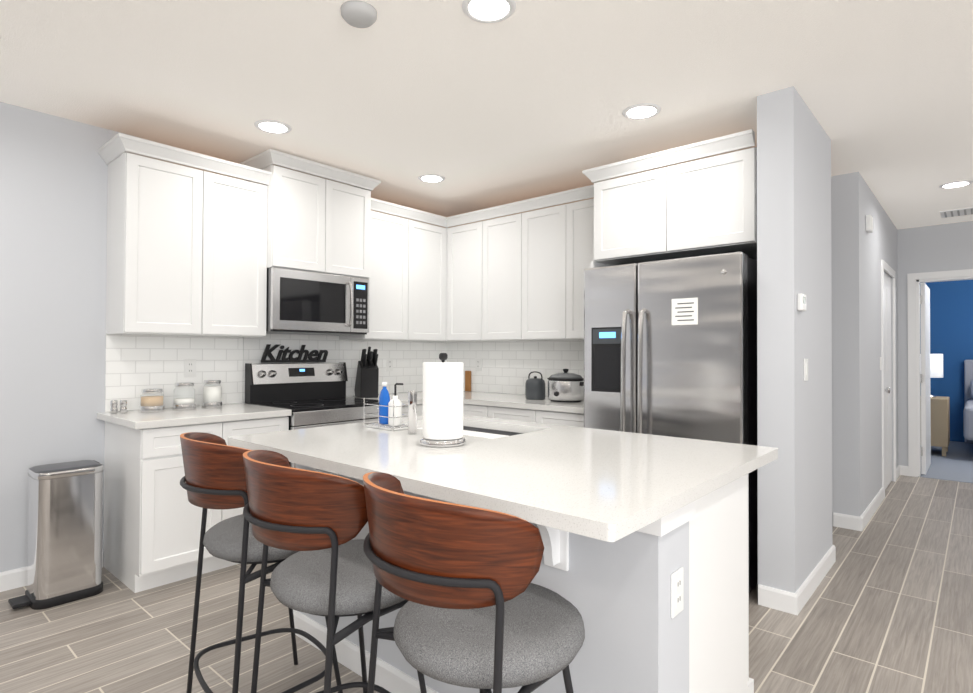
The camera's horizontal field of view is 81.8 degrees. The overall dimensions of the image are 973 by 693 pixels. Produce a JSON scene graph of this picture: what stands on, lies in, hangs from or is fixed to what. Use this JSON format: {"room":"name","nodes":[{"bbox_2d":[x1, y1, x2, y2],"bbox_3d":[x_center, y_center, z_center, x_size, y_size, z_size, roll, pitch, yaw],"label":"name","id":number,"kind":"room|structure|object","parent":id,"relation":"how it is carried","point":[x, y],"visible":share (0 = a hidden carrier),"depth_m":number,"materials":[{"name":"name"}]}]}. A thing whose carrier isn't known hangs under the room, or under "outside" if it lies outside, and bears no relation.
{"room":"kitchen","nodes":[
{"label":"kitchen","id":0,"kind":"room"},
{"bbox_2d":[0,102,417,591],"bbox_3d":[-3.409,-0.015,2.125,0.135,2.600,9.268,0,-1,41],"label":"wall","id":1,"kind":"structure","parent":0,"point":[53,213],"depth_m":3.14,"materials":[{"name":"grey paint"}]},
{"bbox_2d":[105,134,205,336],"bbox_3d":[-1.999,-0.615,3.393,0.342,1.087,0.414,0,-1,41],"label":"upper cabinet","id":2,"kind":"object","parent":1,"relation":"attached to","point":[193,252],"depth_m":3.27,"materials":[{"name":"white wood"}]},
{"bbox_2d":[104,334,243,411],"bbox_3d":[-1.991,0.162,3.650,0.007,0.460,0.827,0,-1,41],"label":"backsplash","id":3,"kind":"structure","parent":1,"relation":"attached to","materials":[{"name":"tile"}]},
{"bbox_2d":[183,359,196,376],"bbox_3d":[-1.945,0.142,3.689,0.008,0.115,0.075,0,-1,41],"label":"outlet","id":4,"kind":"object","parent":3,"relation":"attached to","point":[189,365],"depth_m":3.69,"materials":[{"name":"grey plastic"}]},
{"bbox_2d":[206,157,266,336],"bbox_3d":[-1.726,-0.610,3.703,0.342,1.087,0.413,0,-1,41],"label":"upper cabinet","id":5,"kind":"object","parent":1,"relation":"attached to","point":[236,271],"depth_m":3.59,"materials":[{"name":"white wood"}]},
{"bbox_2d":[108,129,445,227],"bbox_3d":[-1.322,-1.171,4.424,0.004,0.220,2.844,0,-1,41],"label":"crown molding","id":6,"kind":"structure","parent":1,"relation":"attached to","point":[111,134],"depth_m":3.69,"materials":[{"name":"white wood"}]},
{"bbox_2d":[242,149,329,273],"bbox_3d":[-1.430,-0.899,3.986,0.415,0.751,0.395,0,-1,41],"label":"upper cabinet","id":7,"kind":"object","parent":1,"relation":"attached to","point":[297,203],"depth_m":3.83,"materials":[{"name":"white wood"}]},
{"bbox_2d":[266,267,369,334],"bbox_3d":[-1.284,-0.307,4.112,0.461,0.422,0.782,0,-1,41],"label":"microwave","id":8,"kind":"object","parent":7,"relation":"attached to","point":[305,302],"visible":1,"depth_m":3.94,"materials":[{"name":"silver metal"}]},
{"bbox_2d":[242,334,339,402],"bbox_3d":[-1.457,0.154,4.257,0.007,0.493,0.784,0,-1,41],"label":"backsplash","id":9,"kind":"structure","parent":1,"relation":"attached to","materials":[{"name":"tile"}]},
{"bbox_2d":[330,166,373,280],"bbox_3d":[-1.169,-0.895,4.283,0.415,0.751,0.396,0,-1,41],"label":"upper cabinet","id":10,"kind":"object","parent":1,"relation":"attached to","point":[351,207],"depth_m":4.16,"materials":[{"name":"white wood"}]},
{"bbox_2d":[339,209,409,340],"bbox_3d":[-0.922,-0.560,4.616,0.342,1.013,0.439,0,-1,41],"label":"upper cabinet","id":11,"kind":"object","parent":1,"relation":"attached to","point":[389,292],"depth_m":4.53,"materials":[{"name":"white wood"}]},
{"bbox_2d":[338,339,446,396],"bbox_3d":[-0.793,0.182,5.011,0.007,0.460,1.219,0,-1,41],"label":"backsplash","id":12,"kind":"structure","parent":1,"relation":"attached to","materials":[{"name":"tile"}]},
{"bbox_2d":[386,358,393,371],"bbox_3d":[-0.850,0.160,4.934,0.008,0.115,0.075,0,-1,41],"label":"outlet","id":13,"kind":"object","parent":12,"relation":"attached to","point":[389,361],"depth_m":4.94,"materials":[{"name":"grey plastic"}]},
{"bbox_2d":[406,217,445,341],"bbox_3d":[-0.622,-0.555,4.954,0.347,1.013,0.465,0,-1,41],"label":"upper cabinet","id":14,"kind":"object","parent":1,"relation":"attached to","point":[427,241],"depth_m":4.84,"materials":[{"name":"white wood"}]},
{"bbox_2d":[446,339,583,401],"bbox_3d":[0.357,0.184,4.815,1.994,0.460,0.007,0,-1,41],"label":"backsplash","id":15,"kind":"structure","parent":1,"relation":"attached to","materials":[{"name":"tile"}]},
{"bbox_2d":[475,358,481,370],"bbox_3d":[-0.074,0.166,5.184,0.075,0.115,0.008,0,-1,41],"label":"outlet","id":16,"kind":"object","parent":15,"relation":"attached to","point":[478,361],"depth_m":5.18,"materials":[{"name":"grey plastic"}]},
{"bbox_2d":[446,217,492,341],"bbox_3d":[-0.093,-0.553,4.996,0.443,1.013,0.348,0,-1,41],"label":"upper cabinet","id":17,"kind":"object","parent":0,"relation":"attached to","point":[463,242],"depth_m":4.87,"materials":[{"name":"white wood"}]},
{"bbox_2d":[0,475,972,692],"bbox_3d":[1.122,1.305,0.373,9.300,0.050,12.650,0,-1,41],"label":"floor","id":18,"kind":"structure","parent":0,"point":[887,607],"depth_m":2.58,"materials":[{"name":"grey tile"}]},
{"bbox_2d":[8,460,103,609],"bbox_3d":[-2.226,0.959,2.921,0.262,0.675,0.377,0,-1,41],"label":"step trash can","id":19,"kind":"object","parent":18,"relation":"on","point":[64,545],"visible":1,"depth_m":2.85,"materials":[{"name":"silver metal"}]},
{"bbox_2d":[180,432,342,692],"bbox_3d":[-0.804,0.797,2.006,0.534,0.994,0.525,0,-1,41],"label":"bar stool","id":20,"kind":"object","parent":18,"relation":"on","point":[214,477],"visible":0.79,"depth_m":1.81,"materials":[{"name":"wood"}]},
{"bbox_2d":[203,508,338,561],"bbox_3d":[-0.767,0.668,2.023,0.452,0.077,0.452,0,-1,41],"label":"cushion","id":21,"kind":"object","parent":20,"relation":"on","point":[223,540],"depth_m":1.84,"materials":[{"name":"fabric"}]},
{"bbox_2d":[245,362,378,467],"bbox_3d":[-1.167,0.717,3.994,0.725,1.191,0.782,0,-1,41],"label":"range oven","id":22,"kind":"object","parent":18,"relation":"on","point":[310,395],"visible":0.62,"depth_m":3.99,"materials":[{"name":"silver metal"}]},
{"bbox_2d":[261,344,327,362],"bbox_3d":[-1.427,0.053,4.211,0.019,0.132,0.542,0,-1,41],"label":"decor","id":23,"kind":"object","parent":22,"relation":"on","point":[268,350],"visible":0.98,"depth_m":4.18,"materials":[{"name":"black plastic"}]},
{"bbox_2d":[243,450,426,692],"bbox_3d":[-0.434,0.794,1.639,0.534,0.994,0.525,0,-1,41],"label":"bar stool","id":24,"kind":"object","parent":18,"relation":"on","point":[318,521],"visible":0.88,"depth_m":1.44,"materials":[{"name":"wood"}]},
{"bbox_2d":[269,539,426,615],"bbox_3d":[-0.397,0.665,1.657,0.452,0.077,0.452,0,-1,41],"label":"cushion","id":25,"kind":"object","parent":24,"relation":"on","point":[301,582],"depth_m":1.50,"materials":[{"name":"fabric"}]},
{"bbox_2d":[97,334,583,592],"bbox_3d":[-0.594,0.609,3.730,1.994,1.408,2.885,0,-1,41],"label":"base cabinet","id":26,"kind":"object","parent":18,"relation":"on","point":[152,523],"visible":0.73,"depth_m":3.48,"materials":[{"name":"white wood"}]},
{"bbox_2d":[97,403,291,429],"bbox_3d":[-1.756,0.410,3.409,0.675,0.038,0.865,0,-1,41],"label":"countertop","id":27,"kind":"structure","parent":26,"relation":"on","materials":[{"name":"white stone"}]},
{"bbox_2d":[110,400,117,413],"bbox_3d":[-2.159,0.349,3.259,0.034,0.076,0.035,0,-1,41],"label":"shaker","id":28,"kind":"object","parent":27,"relation":"on","point":[113,408],"visible":1,"depth_m":3.25,"materials":[{"name":"silver metal"}]},
{"bbox_2d":[120,400,126,412],"bbox_3d":[-2.116,0.349,3.276,0.034,0.076,0.035,0,-1,41],"label":"shaker","id":29,"kind":"object","parent":27,"relation":"on","point":[123,406],"visible":1,"depth_m":3.26,"materials":[{"name":"silver metal"}]},
{"bbox_2d":[139,405,164,411],"bbox_3d":[-2.011,0.372,3.380,0.130,0.034,0.130,0,-1,41],"label":"base","id":30,"kind":"object","parent":27,"relation":"on","point":[151,408],"visible":0.77,"depth_m":3.33,"materials":[{"name":"silver metal"}]},
{"bbox_2d":[140,392,163,405],"bbox_3d":[-2.011,0.315,3.381,0.124,0.079,0.124,0,-1,41],"label":"glass","id":31,"kind":"object","parent":30,"relation":"on","point":[151,399],"visible":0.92,"depth_m":3.34,"materials":[{"name":"white"}]},
{"bbox_2d":[141,396,162,405],"bbox_3d":[-2.011,0.326,3.380,0.116,0.056,0.116,0,-1,41],"label":"candle wax","id":32,"kind":"object","parent":31,"relation":"in","point":[144,401],"visible":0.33,"depth_m":3.34,"materials":[{"name":"brown wax"}]},
{"bbox_2d":[141,388,162,392],"bbox_3d":[-2.011,0.264,3.381,0.111,0.023,0.111,0,-1,41],"label":"lid","id":33,"kind":"object","parent":31,"relation":"on","point":[152,390],"visible":1,"depth_m":3.34,"materials":[{"name":"silver metal"}]},
{"bbox_2d":[173,403,195,409],"bbox_3d":[-1.891,0.374,3.517,0.126,0.034,0.126,0,-1,41],"label":"base","id":34,"kind":"object","parent":27,"relation":"on","point":[183,406],"visible":0.73,"depth_m":3.46,"materials":[{"name":"silver metal"}]},
{"bbox_2d":[173,386,194,403],"bbox_3d":[-1.891,0.302,3.517,0.120,0.109,0.120,0,-1,41],"label":"glass","id":35,"kind":"object","parent":34,"relation":"on","point":[184,394],"visible":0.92,"depth_m":3.49,"materials":[{"name":"white"}]},
{"bbox_2d":[174,398,193,403],"bbox_3d":[-1.891,0.341,3.517,0.112,0.032,0.112,0,-1,41],"label":"candle wax","id":36,"kind":"object","parent":35,"relation":"in","point":[184,402],"visible":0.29,"depth_m":3.48,"materials":[{"name":"white wax"}]},
{"bbox_2d":[175,382,193,386],"bbox_3d":[-1.891,0.236,3.518,0.107,0.023,0.107,0,-1,41],"label":"lid","id":37,"kind":"object","parent":35,"relation":"on","point":[181,384],"visible":1,"depth_m":3.48,"materials":[{"name":"silver metal"}]},
{"bbox_2d":[202,401,221,407],"bbox_3d":[-1.778,0.376,3.645,0.118,0.034,0.118,0,-1,41],"label":"base","id":38,"kind":"object","parent":27,"relation":"on","point":[211,404],"visible":0.75,"depth_m":3.60,"materials":[{"name":"silver metal"}]},
{"bbox_2d":[203,384,221,401],"bbox_3d":[-1.778,0.299,3.645,0.112,0.119,0.112,0,-1,41],"label":"glass","id":39,"kind":"object","parent":38,"relation":"on","point":[213,392],"visible":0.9,"depth_m":3.60,"materials":[{"name":"white"}]},
{"bbox_2d":[203,386,220,401],"bbox_3d":[-1.778,0.308,3.645,0.105,0.102,0.105,0,-1,41],"label":"candle wax","id":40,"kind":"object","parent":39,"relation":"in","point":[210,393],"visible":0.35,"depth_m":3.60,"materials":[{"name":"white wax"}]},
{"bbox_2d":[204,380,220,383],"bbox_3d":[-1.778,0.228,3.646,0.100,0.023,0.100,0,-1,41],"label":"lid","id":41,"kind":"object","parent":39,"relation":"on","point":[212,381],"visible":1,"depth_m":3.60,"materials":[{"name":"silver metal"}]},
{"bbox_2d":[355,351,378,397],"bbox_3d":[-0.961,0.222,4.528,0.140,0.368,0.342,0,-1,-24],"label":"knife block","id":42,"kind":"object","parent":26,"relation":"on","point":[367,380],"depth_m":4.44,"materials":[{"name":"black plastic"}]},
{"bbox_2d":[465,371,470,390],"bbox_3d":[-0.172,0.322,5.251,0.062,0.189,0.021,0,-1,41],"label":"cutting board","id":43,"kind":"object","parent":26,"relation":"on","point":[467,380],"visible":0.96,"depth_m":5.24,"materials":[{"name":"brown wood"}]},
{"bbox_2d":[525,371,544,399],"bbox_3d":[0.381,0.301,4.384,0.154,0.215,0.156,0,-1,41],"label":"kettle","id":44,"kind":"object","parent":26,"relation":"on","point":[535,388],"visible":1,"depth_m":4.32,"materials":[{"name":"grey metal"}]},
{"bbox_2d":[547,369,583,401],"bbox_3d":[0.588,0.286,4.194,0.300,0.242,0.255,0,-1,41],"label":"slow cooker","id":45,"kind":"object","parent":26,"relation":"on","point":[565,386],"visible":0.98,"depth_m":4.09,"materials":[{"name":"silver metal"}]},
{"bbox_2d":[363,472,584,692],"bbox_3d":[-0.033,0.792,1.327,0.535,0.994,0.525,0,-1,41],"label":"bar stool","id":46,"kind":"object","parent":18,"relation":"on","point":[480,611],"visible":1,"depth_m":1.13,"materials":[{"name":"wood"}]},
{"bbox_2d":[393,577,584,688],"bbox_3d":[0.006,0.663,1.343,0.452,0.077,0.452,0,-1,41],"label":"cushion","id":47,"kind":"object","parent":46,"relation":"on","point":[544,632],"depth_m":1.21,"materials":[{"name":"fabric"}]},
{"bbox_2d":[228,415,777,692],"bbox_3d":[0.009,0.710,2.253,1.810,1.175,1.290,0,-1,41],"label":"kitchen island","id":48,"kind":"object","parent":18,"relation":"on","point":[644,568],"visible":0.54,"depth_m":1.66,"materials":[{"name":"white stone"}]},
{"bbox_2d":[228,421,728,541],"bbox_3d":[-0.179,0.400,2.042,1.810,0.038,0.720,0,-1,41],"label":"island countertop","id":49,"kind":"structure","parent":48,"relation":"on","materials":[{"name":"white stone"}]},
{"bbox_2d":[364,382,407,430],"bbox_3d":[-0.467,0.278,2.677,0.224,0.217,0.124,0,-1,41],"label":"rack","id":50,"kind":"object","parent":49,"relation":"on","point":[390,414],"visible":0.98,"depth_m":2.64,"materials":[{"name":"silver metal"}]},
{"bbox_2d":[379,386,389,424],"bbox_3d":[-0.489,0.281,2.697,0.066,0.179,0.040,0,-1,41],"label":"soap bottle","id":51,"kind":"object","parent":50,"relation":"on","point":[384,398],"depth_m":2.68,"materials":[{"name":"blue plastic"}]},
{"bbox_2d":[365,423,407,430],"bbox_3d":[-0.467,0.382,2.676,0.212,0.007,0.112,0,-1,41],"label":"tray","id":52,"kind":"object","parent":50,"relation":"on","point":[387,426],"depth_m":2.63,"materials":[{"name":"white"}]},
{"bbox_2d":[388,395,402,425],"bbox_3d":[-0.429,0.300,2.644,0.064,0.139,0.064,0,-1,41],"label":"pump bottle","id":53,"kind":"object","parent":50,"relation":"on","point":[397,410],"depth_m":2.62,"materials":[{"name":"white plastic"}]},
{"bbox_2d":[408,391,416,433],"bbox_3d":[-0.327,0.290,2.481,0.037,0.189,0.038,0,-1,41],"label":"dispenser","id":54,"kind":"object","parent":49,"relation":"on","point":[412,412],"visible":1,"depth_m":2.46,"materials":[{"name":"white"}]},
{"bbox_2d":[420,353,465,446],"bbox_3d":[-0.171,0.203,2.212,0.180,0.357,0.180,0,-1,41],"label":"paper towel holder","id":55,"kind":"object","parent":49,"relation":"on","point":[442,425],"visible":1,"depth_m":2.14,"materials":[{"name":"white paper"}]},
{"bbox_2d":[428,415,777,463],"bbox_3d":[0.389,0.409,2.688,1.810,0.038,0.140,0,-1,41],"label":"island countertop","id":56,"kind":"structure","parent":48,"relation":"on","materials":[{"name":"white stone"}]},
{"bbox_2d":[670,566,683,618],"bbox_3d":[0.510,0.656,1.500,0.008,0.115,0.072,0,-1,41],"label":"outlet","id":57,"kind":"object","parent":48,"relation":"attached to","point":[676,572],"depth_m":1.49,"materials":[{"name":"white plastic"}]},
{"bbox_2d":[584,252,757,591],"bbox_3d":[1.197,0.410,3.462,0.944,1.788,0.887,0,-1,41],"label":"fridge","id":58,"kind":"object","parent":18,"relation":"on","point":[670,347],"visible":0.62,"depth_m":3.10,"materials":[{"name":"silver metal"}]},
{"bbox_2d":[584,263,642,561],"bbox_3d":[0.765,0.384,3.418,0.355,1.740,0.099,0,-1,41],"label":"freezer","id":59,"kind":"object","parent":58,"relation":"in","point":[609,291],"depth_m":3.38,"materials":[{"name":"silver metal"}]},
{"bbox_2d":[0,0,972,229],"bbox_3d":[2.568,-1.321,2.036,9.300,0.050,17.000,0,-1,41],"label":"ceiling","id":60,"kind":"structure","parent":0,"point":[528,99],"depth_m":2.76,"materials":[{"name":"paint"}]},
{"bbox_2d":[254,119,291,133],"bbox_3d":[-1.224,-1.277,3.226,0.206,0.034,0.200,0,-1,41],"label":"recessed light","id":61,"kind":"object","parent":60,"relation":"in","point":[266,125],"depth_m":3.29,"materials":[{"name":"white plastic"}]},
{"bbox_2d":[341,0,376,27],"bbox_3d":[-0.489,-1.287,2.148,0.166,0.034,0.153,0,-1,41],"label":"smoke detector","id":62,"kind":"object","parent":60,"relation":"in","point":[358,14],"depth_m":2.15,"materials":[{"name":"white plastic"}]},
{"bbox_2d":[418,174,444,182],"bbox_3d":[-0.407,-1.263,4.169,0.201,0.034,0.204,0,-1,41],"label":"recessed light","id":63,"kind":"object","parent":60,"relation":"in","point":[429,178],"depth_m":4.26,"materials":[{"name":"white"}]},
{"bbox_2d":[462,0,515,22],"bbox_3d":[0.011,-1.286,2.106,0.197,0.034,0.192,0,-1,41],"label":"recessed light","id":64,"kind":"object","parent":60,"relation":"in","point":[482,11],"depth_m":2.16,"materials":[{"name":"white plastic"}]},
{"bbox_2d":[622,103,660,119],"bbox_3d":[0.829,-1.273,3.004,0.201,0.034,0.207,0,-1,41],"label":"recessed light","id":65,"kind":"object","parent":60,"relation":"in","point":[640,111],"depth_m":3.07,"materials":[{"name":"white plastic"}]},
{"bbox_2d":[939,180,972,188],"bbox_3d":[3.569,-1.248,4.275,0.194,0.034,0.211,0,-1,41],"label":"recessed light","id":66,"kind":"object","parent":60,"relation":"in","point":[955,184],"depth_m":4.37,"materials":[{"name":"white"}]},
{"bbox_2d":[940,207,972,217],"bbox_3d":[4.284,-1.236,5.125,0.227,0.034,0.348,0,-1,41],"label":"ceiling vent","id":67,"kind":"object","parent":60,"relation":"in","point":[962,211],"depth_m":5.20,"materials":[{"name":"white metal"}]},
{"bbox_2d":[482,209,517,340],"bbox_3d":[0.232,-0.555,4.714,0.418,1.013,0.342,0,-1,41],"label":"upper cabinet","id":68,"kind":"object","parent":0,"relation":"attached to","point":[499,235],"depth_m":4.60,"materials":[{"name":"white wood"}]},
{"bbox_2d":[518,201,561,340],"bbox_3d":[0.546,-0.557,4.438,0.417,1.013,0.342,0,-1,41],"label":"upper cabinet","id":69,"kind":"object","parent":0,"relation":"attached to","point":[539,231],"depth_m":4.33,"materials":[{"name":"white wood"}]},
{"bbox_2d":[562,185,605,340],"bbox_3d":[0.859,-0.596,4.163,0.417,1.087,0.342,0,-1,41],"label":"upper cabinet","id":70,"kind":"object","parent":0,"relation":"attached to","point":[575,215],"depth_m":4.13,"materials":[{"name":"white wood"}]},
{"bbox_2d":[590,153,673,265],"bbox_3d":[1.099,-0.849,3.748,0.494,0.590,0.654,0,-1,41],"label":"upper cabinet","id":71,"kind":"object","parent":0,"relation":"attached to","point":[626,211],"depth_m":3.52,"materials":[{"name":"white wood"}]},
{"bbox_2d":[757,86,897,592],"bbox_3d":[2.877,0.033,4.422,0.200,2.600,4.280,0,-1,41],"label":"wall","id":72,"kind":"structure","parent":0,"point":[794,427],"depth_m":3.06,"materials":[{"name":"grey paint"}]},
{"bbox_2d":[662,129,756,260],"bbox_3d":[1.470,-0.851,3.422,0.494,0.590,0.654,0,-1,41],"label":"upper cabinet","id":73,"kind":"object","parent":72,"relation":"attached to","point":[709,205],"depth_m":3.18,"materials":[{"name":"white wood"}]},
{"bbox_2d":[758,545,835,615],"bbox_3d":[1.762,1.265,3.153,0.179,0.100,0.958,0,-1,41],"label":"baseboard","id":74,"kind":"structure","parent":72,"relation":"attached to","point":[784,601],"depth_m":2.83,"materials":[{"name":"white wood"}]},
{"bbox_2d":[797,293,805,310],"bbox_3d":[1.593,-0.222,2.838,0.026,0.085,0.090,0,-1,41],"label":"thermostat","id":75,"kind":"object","parent":72,"relation":"attached to","point":[801,301],"depth_m":2.81,"materials":[{"name":"white plastic"}]},
{"bbox_2d":[804,359,807,380],"bbox_3d":[1.671,0.121,2.937,0.009,0.115,0.072,0,-1,41],"label":"light switch","id":76,"kind":"object","parent":72,"relation":"attached to","point":[805,360],"depth_m":2.92,"materials":[{"name":"white plastic"}]},
{"bbox_2d":[833,487,883,530],"bbox_3d":[3.031,1.285,4.551,0.179,0.100,1.214,0,-1,41],"label":"baseboard","id":77,"kind":"structure","parent":72,"relation":"attached to","point":[851,522],"depth_m":4.13,"materials":[{"name":"white wood"}]},
{"bbox_2d":[866,215,872,232],"bbox_3d":[2.962,-0.948,4.347,0.034,0.120,0.120,0,-1,41],"label":"door chime","id":78,"kind":"object","parent":72,"relation":"attached to","point":[869,219],"depth_m":4.31,"materials":[{"name":"white plastic"}]},
{"bbox_2d":[879,357,881,370],"bbox_3d":[3.444,0.150,4.907,0.009,0.115,0.072,0,-1,41],"label":"switch","id":79,"kind":"object","parent":72,"relation":"attached to","point":[880,357],"depth_m":4.89,"materials":[{"name":"white plastic"}]},
{"bbox_2d":[884,272,891,488],"bbox_3d":[3.785,0.317,5.350,0.035,2.039,0.816,0,-1,41],"label":"door","id":80,"kind":"structure","parent":72,"relation":"in","point":[888,467],"depth_m":5.43,"materials":[{"name":"white wood"}]},
{"bbox_2d":[896,465,907,479],"bbox_3d":[4.274,1.304,5.785,0.085,0.100,0.360,0,-1,41],"label":"baseboard","id":81,"kind":"structure","parent":72,"relation":"attached to","point":[901,470],"depth_m":5.89,"materials":[{"name":"white wood"}]},
{"bbox_2d":[881,260,972,497],"bbox_3d":[4.358,0.287,5.173,1.060,2.120,1.450,0,-1,41],"label":"door frame","id":82,"kind":"structure","parent":72,"relation":"attached to","point":[912,278],"depth_m":5.79,"materials":[{"name":"white wood"}]},
{"bbox_2d":[831,176,832,525],"bbox_3d":[1.963,0.034,4.800,1.729,2.600,0.120,0,-1,41],"label":"wall","id":83,"kind":"structure","parent":0,"point":[831,176],"depth_m":4.18,"materials":[{"name":"grey paint"}]},
{"bbox_2d":[897,221,972,467],"bbox_3d":[4.705,0.055,5.743,1.140,2.600,0.120,0,-1,41],"label":"wall","id":84,"kind":"structure","parent":0,"point":[906,250],"depth_m":5.88,"materials":[{"name":"grey paint"}]},
{"bbox_2d":[920,283,930,474],"bbox_3d":[4.868,0.341,6.228,0.038,2.020,0.790,0,-1,41],"label":"door","id":85,"kind":"structure","parent":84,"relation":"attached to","point":[925,383],"depth_m":5.95,"materials":[{"name":"white wood"}]},
{"bbox_2d":[920,280,972,441],"bbox_3d":[7.668,0.086,7.598,9.000,2.600,0.120,0,-1,41],"label":"wall","id":86,"kind":"structure","parent":0,"point":[951,302],"depth_m":8.24,"materials":[{"name":"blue paint"}]},
{"bbox_2d":[920,441,972,482],"bbox_3d":[6.735,1.396,6.755,9.300,0.054,4.350,0,-1,41],"label":"floor","id":87,"kind":"structure","parent":0,"point":[955,463],"depth_m":6.54,"materials":[{"name":"grey"}]},
{"bbox_2d":[942,447,945,456],"bbox_3d":[5.710,1.310,7.012,0.040,0.116,0.040,0,-1,41],"label":"nightstand leg","id":88,"kind":"object","parent":87,"relation":"on","point":[943,451],"visible":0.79,"depth_m":7.00,"materials":[{"name":"beige"}]},
{"bbox_2d":[930,396,949,446],"bbox_3d":[5.734,0.956,7.309,0.430,0.600,0.550,0,-1,41],"label":"nightstand","id":89,"kind":"object","parent":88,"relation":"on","point":[940,421],"visible":0.38,"depth_m":7.02,"materials":[{"name":"beige wood"}]},
{"bbox_2d":[964,360,972,443],"bbox_3d":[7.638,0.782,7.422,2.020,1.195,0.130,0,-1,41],"label":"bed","id":90,"kind":"object","parent":87,"relation":"on","point":[968,371],"visible":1,"depth_m":8.02,"materials":[{"name":"grey fabric"}]},
{"bbox_2d":[963,398,972,439],"bbox_3d":[7.067,0.925,6.756,2.000,0.400,1.880,0,-1,41],"label":"mattress","id":91,"kind":"object","parent":90,"relation":"attached to","point":[968,419],"visible":0.94,"depth_m":6.69,"materials":[{"name":"grey fabric"}]},
{"bbox_2d":[970,380,972,397],"bbox_3d":[6.935,0.578,7.556,0.650,0.290,0.500,0,-1,41],"label":"bed pillow","id":92,"kind":"object","parent":91,"relation":"on","point":[971,388],"visible":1,"depth_m":7.60,"materials":[{"name":"grey fabric"}]},
{"bbox_3d":[0.797,0.027,4.518,3.050,2.600,0.120,0,-1,41],"label":"wall","id":93,"kind":"structure","parent":0,"visible":0},
{"bbox_2d":[447,184,593,227],"bbox_3d":[0.759,-1.163,4.485,3.041,0.220,0.004,0,-1,41],"label":"crown molding","id":94,"kind":"structure","parent":93,"relation":"attached to","point":[523,212],"depth_m":4.86,"materials":[{"name":"white wood"}]},
{"bbox_3d":[5.698,0.515,7.247,0.160,0.279,0.160,0,-1,41],"label":"lamp foot","id":95,"kind":"object","parent":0,"visible":0},
{"bbox_2d":[920,354,942,377],"bbox_3d":[5.699,0.245,7.250,0.300,0.300,0.300,0,-1,41],"label":"lampshade","id":96,"kind":"object","parent":95,"relation":"attached to","point":[936,365],"visible":0.46,"depth_m":7.11,"materials":[{"name":"white fabric"}]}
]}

